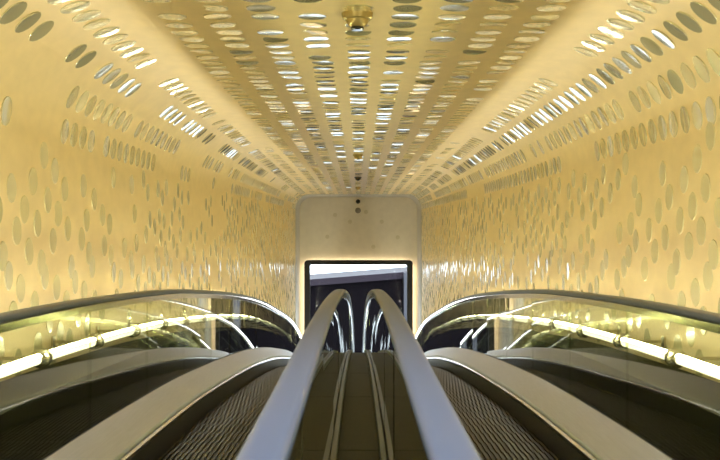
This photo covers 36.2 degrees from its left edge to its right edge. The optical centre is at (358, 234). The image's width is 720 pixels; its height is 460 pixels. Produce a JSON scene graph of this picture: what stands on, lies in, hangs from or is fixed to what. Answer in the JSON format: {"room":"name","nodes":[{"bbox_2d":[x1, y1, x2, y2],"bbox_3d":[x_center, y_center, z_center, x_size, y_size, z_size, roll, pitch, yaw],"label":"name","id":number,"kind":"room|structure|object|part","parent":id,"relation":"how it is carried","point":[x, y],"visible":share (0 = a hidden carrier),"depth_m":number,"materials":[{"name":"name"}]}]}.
{"room":"escalator tunnel","nodes":[
{"label":"escalator tunnel","id":0,"kind":"room"},
{"bbox_2d":[0,23,298,381],"bbox_3d":[-1.667,2.086,14.200,0.185,6.209,36.800,0,0,0],"label":"wall","id":1,"kind":"structure","parent":0,"point":[101,194],"depth_m":7.59,"materials":[{"name":"gold metal"}]},
{"bbox_2d":[0,314,203,377],"bbox_3d":[-1.603,2.265,14.220,0.289,3.474,35.190,0,0,0],"label":"rail","id":2,"kind":"object","parent":1,"relation":"attached to","point":[42,357],"visible":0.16,"depth_m":6.25,"materials":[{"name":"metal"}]},
{"bbox_3d":[-1.641,0.587,5.220,0.213,0.065,0.060,0,0,0],"label":"bracket arm","id":3,"kind":"part","parent":2,"relation":"part of","materials":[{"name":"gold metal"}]},
{"bbox_3d":[-1.641,0.610,6.285,0.213,0.065,0.060,0,0,0],"label":"bracket arm","id":4,"kind":"part","parent":2,"relation":"part of","materials":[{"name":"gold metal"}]},
{"bbox_3d":[-1.641,0.641,7.350,0.213,0.065,0.060,0,0,0],"label":"bracket arm","id":5,"kind":"part","parent":2,"relation":"part of","materials":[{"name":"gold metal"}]},
{"bbox_3d":[-1.641,0.684,8.415,0.213,0.065,0.060,0,0,0],"label":"bracket arm","id":6,"kind":"part","parent":2,"relation":"part of","materials":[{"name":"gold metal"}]},
{"bbox_2d":[0,328,275,459],"bbox_3d":[-1.587,2.869,14.200,0.324,4.333,36.760,0,0,0],"label":"escalator balustrade","id":7,"kind":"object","parent":1,"relation":"attached to","point":[42,410],"depth_m":5.85,"materials":[{"name":"grey"}]},
{"bbox_2d":[300,197,416,334],"bbox_3d":[0.000,2.625,32.746,4.200,7.950,0.308,0,0,0],"label":"wall","id":8,"kind":"structure","parent":0,"point":[385,228],"depth_m":32.60,"materials":[{"name":"beige paint"}]},
{"bbox_2d":[295,194,421,330],"bbox_3d":[0.000,2.006,31.495,3.492,6.264,2.190,0,0,0],"label":"trim","id":9,"kind":"structure","parent":8,"relation":"attached to","point":[299,202],"depth_m":31.34,"materials":[{"name":"grey"}]},
{"bbox_2d":[304,260,412,331],"bbox_3d":[0.000,3.120,32.492,3.200,4.760,0.125,0,0,0],"label":"window","id":10,"kind":"structure","parent":8,"relation":"in","point":[307,263],"depth_m":32.43,"materials":[{"name":"black metal"}]},
{"bbox_2d":[0,0,719,198],"bbox_3d":[0.000,-1.040,17.800,3.335,0.211,29.600,0,0,0],"label":"ceiling","id":11,"kind":"structure","parent":0,"point":[428,90],"depth_m":7.12,"materials":[{"name":"gold metal"}]},
{"bbox_2d":[342,10,372,30],"bbox_3d":[-0.006,-1.086,5.599,0.160,0.088,0.160,0,0,0],"label":"dome camera","id":12,"kind":"object","parent":11,"relation":"attached to","point":[357,20],"visible":1,"depth_m":5.55,"materials":[{"name":"gold metal"}]},
{"bbox_2d":[353,154,362,159],"bbox_3d":[-0.007,-1.092,15.441,0.144,0.076,0.144,0,0,0],"label":"smoke detector","id":13,"kind":"object","parent":11,"relation":"attached to","point":[356,156],"visible":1,"depth_m":15.39,"materials":[{"name":"gold metal"}]},
{"bbox_2d":[417,16,719,382],"bbox_3d":[1.666,2.086,14.200,0.185,6.209,36.800,0,0,0],"label":"wall","id":14,"kind":"structure","parent":0,"point":[618,194],"depth_m":7.58,"materials":[{"name":"gold metal"}]},
{"bbox_2d":[441,329,719,459],"bbox_3d":[1.587,2.869,14.200,0.324,4.333,36.760,0,0,0],"label":"escalator balustrade","id":15,"kind":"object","parent":14,"relation":"attached to","point":[675,410],"depth_m":5.79,"materials":[{"name":"grey"}]},
{"bbox_2d":[517,314,719,378],"bbox_3d":[1.603,2.265,14.220,0.289,3.474,35.190,0,0,0],"label":"rail","id":16,"kind":"object","parent":14,"relation":"attached to","point":[673,357],"visible":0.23,"depth_m":6.17,"materials":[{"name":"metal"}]},
{"bbox_3d":[1.641,0.684,8.415,0.213,0.065,0.060,0,0,0],"label":"bracket arm","id":17,"kind":"part","parent":16,"relation":"part of","materials":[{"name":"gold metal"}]},
{"bbox_3d":[1.641,0.641,7.350,0.213,0.065,0.060,0,0,0],"label":"bracket arm","id":18,"kind":"part","parent":16,"relation":"part of","materials":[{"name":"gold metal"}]},
{"bbox_3d":[1.641,0.610,6.285,0.213,0.065,0.060,0,0,0],"label":"bracket arm","id":19,"kind":"part","parent":16,"relation":"part of","materials":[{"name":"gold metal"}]},
{"bbox_3d":[1.641,0.587,5.220,0.213,0.065,0.060,0,0,0],"label":"bracket arm","id":20,"kind":"part","parent":16,"relation":"part of","materials":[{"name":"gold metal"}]},
{"label":"outside","id":21,"kind":"structure","parent":0,"visible":0},
{"bbox_2d":[310,267,406,352],"bbox_3d":[0.000,3.022,48.700,15.054,3.856,7.000,0,0,0],"label":"building","id":22,"kind":"structure","parent":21,"point":[393,281],"depth_m":46.00,"materials":[{"name":"black"}]},
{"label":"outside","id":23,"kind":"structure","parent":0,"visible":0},
{"bbox_2d":[310,272,333,273],"bbox_3d":[0.000,10.150,216.455,400.000,0.300,367.090,0,0,0],"label":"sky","id":24,"kind":"structure","parent":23,"point":[310,272],"depth_m":293.35,"materials":[{"name":"white"}]},
{"bbox_3d":[0.000,3.349,14.200,3.500,3.623,36.800,0,0,0],"label":"floor","id":25,"kind":"structure","parent":0,"visible":0},
{"bbox_2d":[0,289,354,459],"bbox_3d":[-0.770,2.415,13.550,1.334,4.220,33.900,0,0,0],"label":"escalator","id":26,"kind":"object","parent":25,"relation":"on","point":[289,406],"visible":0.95,"depth_m":6.86,"materials":[{"name":"grey metal"}]},
{"bbox_3d":[-1.400,1.848,13.550,0.074,3.085,33.900,0,0,0],"label":"handrail","id":27,"kind":"part","parent":26,"relation":"part of","materials":[{"name":"black rubber"}]},
{"bbox_3d":[-1.208,2.670,13.550,0.016,3.082,33.900,0,0,0],"label":"skirt trim","id":28,"kind":"part","parent":26,"relation":"part of","materials":[{"name":"beige metal"}]},
{"bbox_3d":[-1.400,0.923,9.615,0.012,0.828,1.544,0,0,0],"label":"glass panel","id":29,"kind":"part","parent":26,"relation":"part of","materials":[{"name":"clear glass"}]},
{"bbox_3d":[-1.207,2.842,13.550,0.018,3.366,33.900,0,0,0],"label":"skirt panel","id":30,"kind":"part","parent":26,"relation":"part of","materials":[{"name":"brown"}]},
{"bbox_3d":[-1.400,1.017,11.165,0.012,0.838,1.544,0,0,0],"label":"glass panel","id":31,"kind":"part","parent":26,"relation":"part of","materials":[{"name":"clear glass"}]},
{"bbox_3d":[-1.400,1.123,12.715,0.012,0.852,1.544,0,0,0],"label":"glass panel","id":32,"kind":"part","parent":26,"relation":"part of","materials":[{"name":"clear glass"}]},
{"bbox_3d":[-1.400,1.245,14.265,0.012,0.870,1.544,0,0,0],"label":"glass panel","id":33,"kind":"part","parent":26,"relation":"part of","materials":[{"name":"clear glass"}]},
{"bbox_3d":[-1.400,1.385,15.815,0.013,0.890,1.544,0,0,0],"label":"glass panel","id":34,"kind":"part","parent":26,"relation":"part of","materials":[{"name":"clear glass"}]},
{"bbox_3d":[-1.400,1.547,17.365,0.012,0.911,1.544,0,0,0],"label":"glass panel","id":35,"kind":"part","parent":26,"relation":"part of","materials":[{"name":"clear glass"}]},
{"bbox_3d":[-1.400,1.721,18.915,0.012,0.915,1.544,0,0,0],"label":"glass panel","id":36,"kind":"part","parent":26,"relation":"part of","materials":[{"name":"clear glass"}]},
{"bbox_3d":[-1.400,1.901,20.465,0.012,0.922,1.544,0,0,0],"label":"glass panel","id":37,"kind":"part","parent":26,"relation":"part of","materials":[{"name":"clear glass"}]},
{"bbox_3d":[-1.400,2.095,22.015,0.012,0.946,1.544,0,0,0],"label":"glass panel","id":38,"kind":"part","parent":26,"relation":"part of","materials":[{"name":"clear glass"}]},
{"bbox_3d":[-1.400,2.323,23.565,0.012,0.987,1.544,0,0,0],"label":"glass panel","id":39,"kind":"part","parent":26,"relation":"part of","materials":[{"name":"clear glass"}]},
{"bbox_3d":[-0.140,1.848,13.550,0.074,3.085,33.900,0,0,0],"label":"handrail","id":40,"kind":"part","parent":26,"relation":"part of","materials":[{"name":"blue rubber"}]},
{"bbox_3d":[-0.140,0.753,1.865,0.012,0.743,1.544,0,0,0],"label":"glass panel","id":41,"kind":"part","parent":26,"relation":"part of","materials":[{"name":"clear glass"}]},
{"bbox_3d":[-1.400,2.595,25.115,0.012,1.034,1.544,0,0,0],"label":"glass panel","id":42,"kind":"part","parent":26,"relation":"part of","materials":[{"name":"clear glass"}]},
{"bbox_3d":[-0.140,0.750,3.415,0.012,0.744,1.544,0,0,0],"label":"glass panel","id":43,"kind":"part","parent":26,"relation":"part of","materials":[{"name":"clear glass"}]},
{"bbox_3d":[-0.140,0.759,4.965,0.012,0.759,1.544,0,0,0],"label":"glass panel","id":44,"kind":"part","parent":26,"relation":"part of","materials":[{"name":"clear glass"}]},
{"bbox_3d":[-0.140,0.791,6.515,0.012,0.783,1.544,0,0,0],"label":"glass panel","id":45,"kind":"part","parent":26,"relation":"part of","materials":[{"name":"clear glass"}]},
{"bbox_3d":[-0.140,0.845,8.065,0.013,0.805,1.544,0,0,0],"label":"glass panel","id":46,"kind":"part","parent":26,"relation":"part of","materials":[{"name":"clear glass"}]},
{"bbox_3d":[-0.140,0.923,9.615,0.012,0.828,1.544,0,0,0],"label":"glass panel","id":47,"kind":"part","parent":26,"relation":"part of","materials":[{"name":"clear glass"}]},
{"bbox_3d":[-0.140,1.017,11.165,0.013,0.838,1.544,0,0,0],"label":"glass panel","id":48,"kind":"part","parent":26,"relation":"part of","materials":[{"name":"clear glass"}]},
{"bbox_3d":[-0.140,1.123,12.715,0.012,0.852,1.544,0,0,0],"label":"glass panel","id":49,"kind":"part","parent":26,"relation":"part of","materials":[{"name":"clear glass"}]},
{"bbox_3d":[-0.140,1.245,14.265,0.012,0.870,1.544,0,0,0],"label":"glass panel","id":50,"kind":"part","parent":26,"relation":"part of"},
{"bbox_3d":[-0.140,1.385,15.815,0.012,0.890,1.544,0,0,0],"label":"glass panel","id":51,"kind":"part","parent":26,"relation":"part of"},
{"bbox_3d":[-0.140,1.721,18.915,0.012,0.915,1.544,0,0,0],"label":"glass panel","id":52,"kind":"part","parent":26,"relation":"part of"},
{"bbox_2d":[337,353,379,459],"bbox_3d":[0.000,2.792,13.550,0.204,3.466,33.900,0,0,0],"label":"decking","id":53,"kind":"object","parent":25,"relation":"on","point":[358,439],"visible":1,"depth_m":6.66,"materials":[{"name":"brown metal"}]},
{"bbox_3d":[0.000,1.496,13.375,0.204,0.192,2.238,0,0,0],"label":"deck panel","id":54,"kind":"part","parent":53,"relation":"part of","materials":[{"name":"brown metal"}]},
{"bbox_3d":[0.000,1.337,11.125,0.204,0.161,2.238,0,0,0],"label":"deck panel","id":55,"kind":"part","parent":53,"relation":"part of","materials":[{"name":"brown metal"}]},
{"bbox_3d":[0.000,1.207,8.875,0.204,0.133,2.238,0,0,0],"label":"deck panel","id":56,"kind":"part","parent":53,"relation":"part of","materials":[{"name":"brown metal"}]},
{"bbox_3d":[0.000,1.117,6.625,0.204,0.082,2.238,0,0,0],"label":"deck panel","id":57,"kind":"part","parent":53,"relation":"part of","materials":[{"name":"brown metal"}]},
{"bbox_3d":[0.000,1.076,4.375,0.204,0.034,2.238,0,0,0],"label":"deck panel","id":58,"kind":"part","parent":53,"relation":"part of","materials":[{"name":"brown metal"}]},
{"bbox_2d":[362,289,719,459],"bbox_3d":[0.770,2.415,13.550,1.334,4.220,33.900,0,0,0],"label":"escalator","id":59,"kind":"object","parent":25,"relation":"on","point":[427,406],"visible":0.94,"depth_m":6.90,"materials":[{"name":"grey metal"}]},
{"bbox_3d":[0.140,1.901,20.465,0.012,0.922,1.544,0,0,0],"label":"glass panel","id":60,"kind":"part","parent":59,"relation":"part of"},
{"bbox_3d":[0.140,1.721,18.915,0.013,0.915,1.544,0,0,0],"label":"glass panel","id":61,"kind":"part","parent":59,"relation":"part of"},
{"bbox_3d":[0.140,1.385,15.815,0.012,0.890,1.544,0,0,0],"label":"glass panel","id":62,"kind":"part","parent":59,"relation":"part of","materials":[{"name":"clear glass"}]},
{"bbox_3d":[0.140,1.245,14.265,0.012,0.870,1.544,0,0,0],"label":"glass panel","id":63,"kind":"part","parent":59,"relation":"part of","materials":[{"name":"clear glass"}]},
{"bbox_3d":[0.140,1.123,12.715,0.012,0.852,1.544,0,0,0],"label":"glass panel","id":64,"kind":"part","parent":59,"relation":"part of","materials":[{"name":"clear glass"}]},
{"bbox_3d":[0.140,1.017,11.165,0.012,0.838,1.544,0,0,0],"label":"glass panel","id":65,"kind":"part","parent":59,"relation":"part of","materials":[{"name":"clear glass"}]},
{"bbox_3d":[0.140,0.923,9.615,0.012,0.828,1.544,0,0,0],"label":"glass panel","id":66,"kind":"part","parent":59,"relation":"part of","materials":[{"name":"clear glass"}]},
{"bbox_3d":[0.140,0.845,8.065,0.012,0.805,1.544,0,0,0],"label":"glass panel","id":67,"kind":"part","parent":59,"relation":"part of","materials":[{"name":"clear glass"}]},
{"bbox_3d":[0.140,0.791,6.515,0.012,0.783,1.544,0,0,0],"label":"glass panel","id":68,"kind":"part","parent":59,"relation":"part of","materials":[{"name":"clear glass"}]},
{"bbox_3d":[0.140,0.759,4.965,0.012,0.759,1.544,0,0,0],"label":"glass panel","id":69,"kind":"part","parent":59,"relation":"part of","materials":[{"name":"clear glass"}]},
{"bbox_3d":[0.140,0.750,3.415,0.013,0.744,1.544,0,0,0],"label":"glass panel","id":70,"kind":"part","parent":59,"relation":"part of","materials":[{"name":"clear glass"}]},
{"bbox_3d":[1.400,2.595,25.115,0.013,1.034,1.544,0,0,0],"label":"glass panel","id":71,"kind":"part","parent":59,"relation":"part of","materials":[{"name":"clear glass"}]},
{"bbox_3d":[0.140,0.753,1.865,0.012,0.743,1.544,0,0,0],"label":"glass panel","id":72,"kind":"part","parent":59,"relation":"part of","materials":[{"name":"clear glass"}]},
{"bbox_3d":[0.140,1.848,13.550,0.074,3.085,33.900,0,0,0],"label":"handrail","id":73,"kind":"part","parent":59,"relation":"part of","materials":[{"name":"grey rubber"}]},
{"bbox_3d":[1.400,2.323,23.565,0.012,0.987,1.544,0,0,0],"label":"glass panel","id":74,"kind":"part","parent":59,"relation":"part of","materials":[{"name":"clear glass"}]},
{"bbox_3d":[1.400,2.095,22.015,0.013,0.946,1.544,0,0,0],"label":"glass panel","id":75,"kind":"part","parent":59,"relation":"part of","materials":[{"name":"clear glass"}]},
{"bbox_3d":[1.400,1.901,20.465,0.012,0.922,1.544,0,0,0],"label":"glass panel","id":76,"kind":"part","parent":59,"relation":"part of","materials":[{"name":"clear glass"}]},
{"bbox_3d":[1.400,1.721,18.915,0.012,0.915,1.544,0,0,0],"label":"glass panel","id":77,"kind":"part","parent":59,"relation":"part of","materials":[{"name":"clear glass"}]},
{"bbox_3d":[1.400,1.547,17.365,0.012,0.911,1.544,0,0,0],"label":"glass panel","id":78,"kind":"part","parent":59,"relation":"part of","materials":[{"name":"clear glass"}]},
{"bbox_3d":[1.400,1.385,15.815,0.013,0.890,1.544,0,0,0],"label":"glass panel","id":79,"kind":"part","parent":59,"relation":"part of","materials":[{"name":"clear glass"}]},
{"bbox_3d":[1.400,1.245,14.265,0.012,0.870,1.544,0,0,0],"label":"glass panel","id":80,"kind":"part","parent":59,"relation":"part of","materials":[{"name":"clear glass"}]},
{"bbox_3d":[1.400,1.123,12.715,0.012,0.852,1.544,0,0,0],"label":"glass panel","id":81,"kind":"part","parent":59,"relation":"part of","materials":[{"name":"clear glass"}]},
{"bbox_3d":[1.400,1.017,11.165,0.012,0.838,1.544,0,0,0],"label":"glass panel","id":82,"kind":"part","parent":59,"relation":"part of","materials":[{"name":"clear glass"}]},
{"bbox_3d":[1.207,2.842,13.550,0.018,3.366,33.900,0,0,0],"label":"skirt panel","id":83,"kind":"part","parent":59,"relation":"part of","materials":[{"name":"brown"}]},
{"bbox_3d":[1.208,2.670,13.550,0.016,3.082,33.900,0,0,0],"label":"skirt trim","id":84,"kind":"part","parent":59,"relation":"part of","materials":[{"name":"beige"}]},
{"bbox_3d":[1.400,0.923,9.615,0.012,0.828,1.544,0,0,0],"label":"glass panel","id":85,"kind":"part","parent":59,"relation":"part of","materials":[{"name":"clear glass"}]},
{"bbox_3d":[1.400,1.848,13.550,0.074,3.085,33.900,0,0,0],"label":"handrail","id":86,"kind":"part","parent":59,"relation":"part of","materials":[{"name":"black rubber"}]}
]}

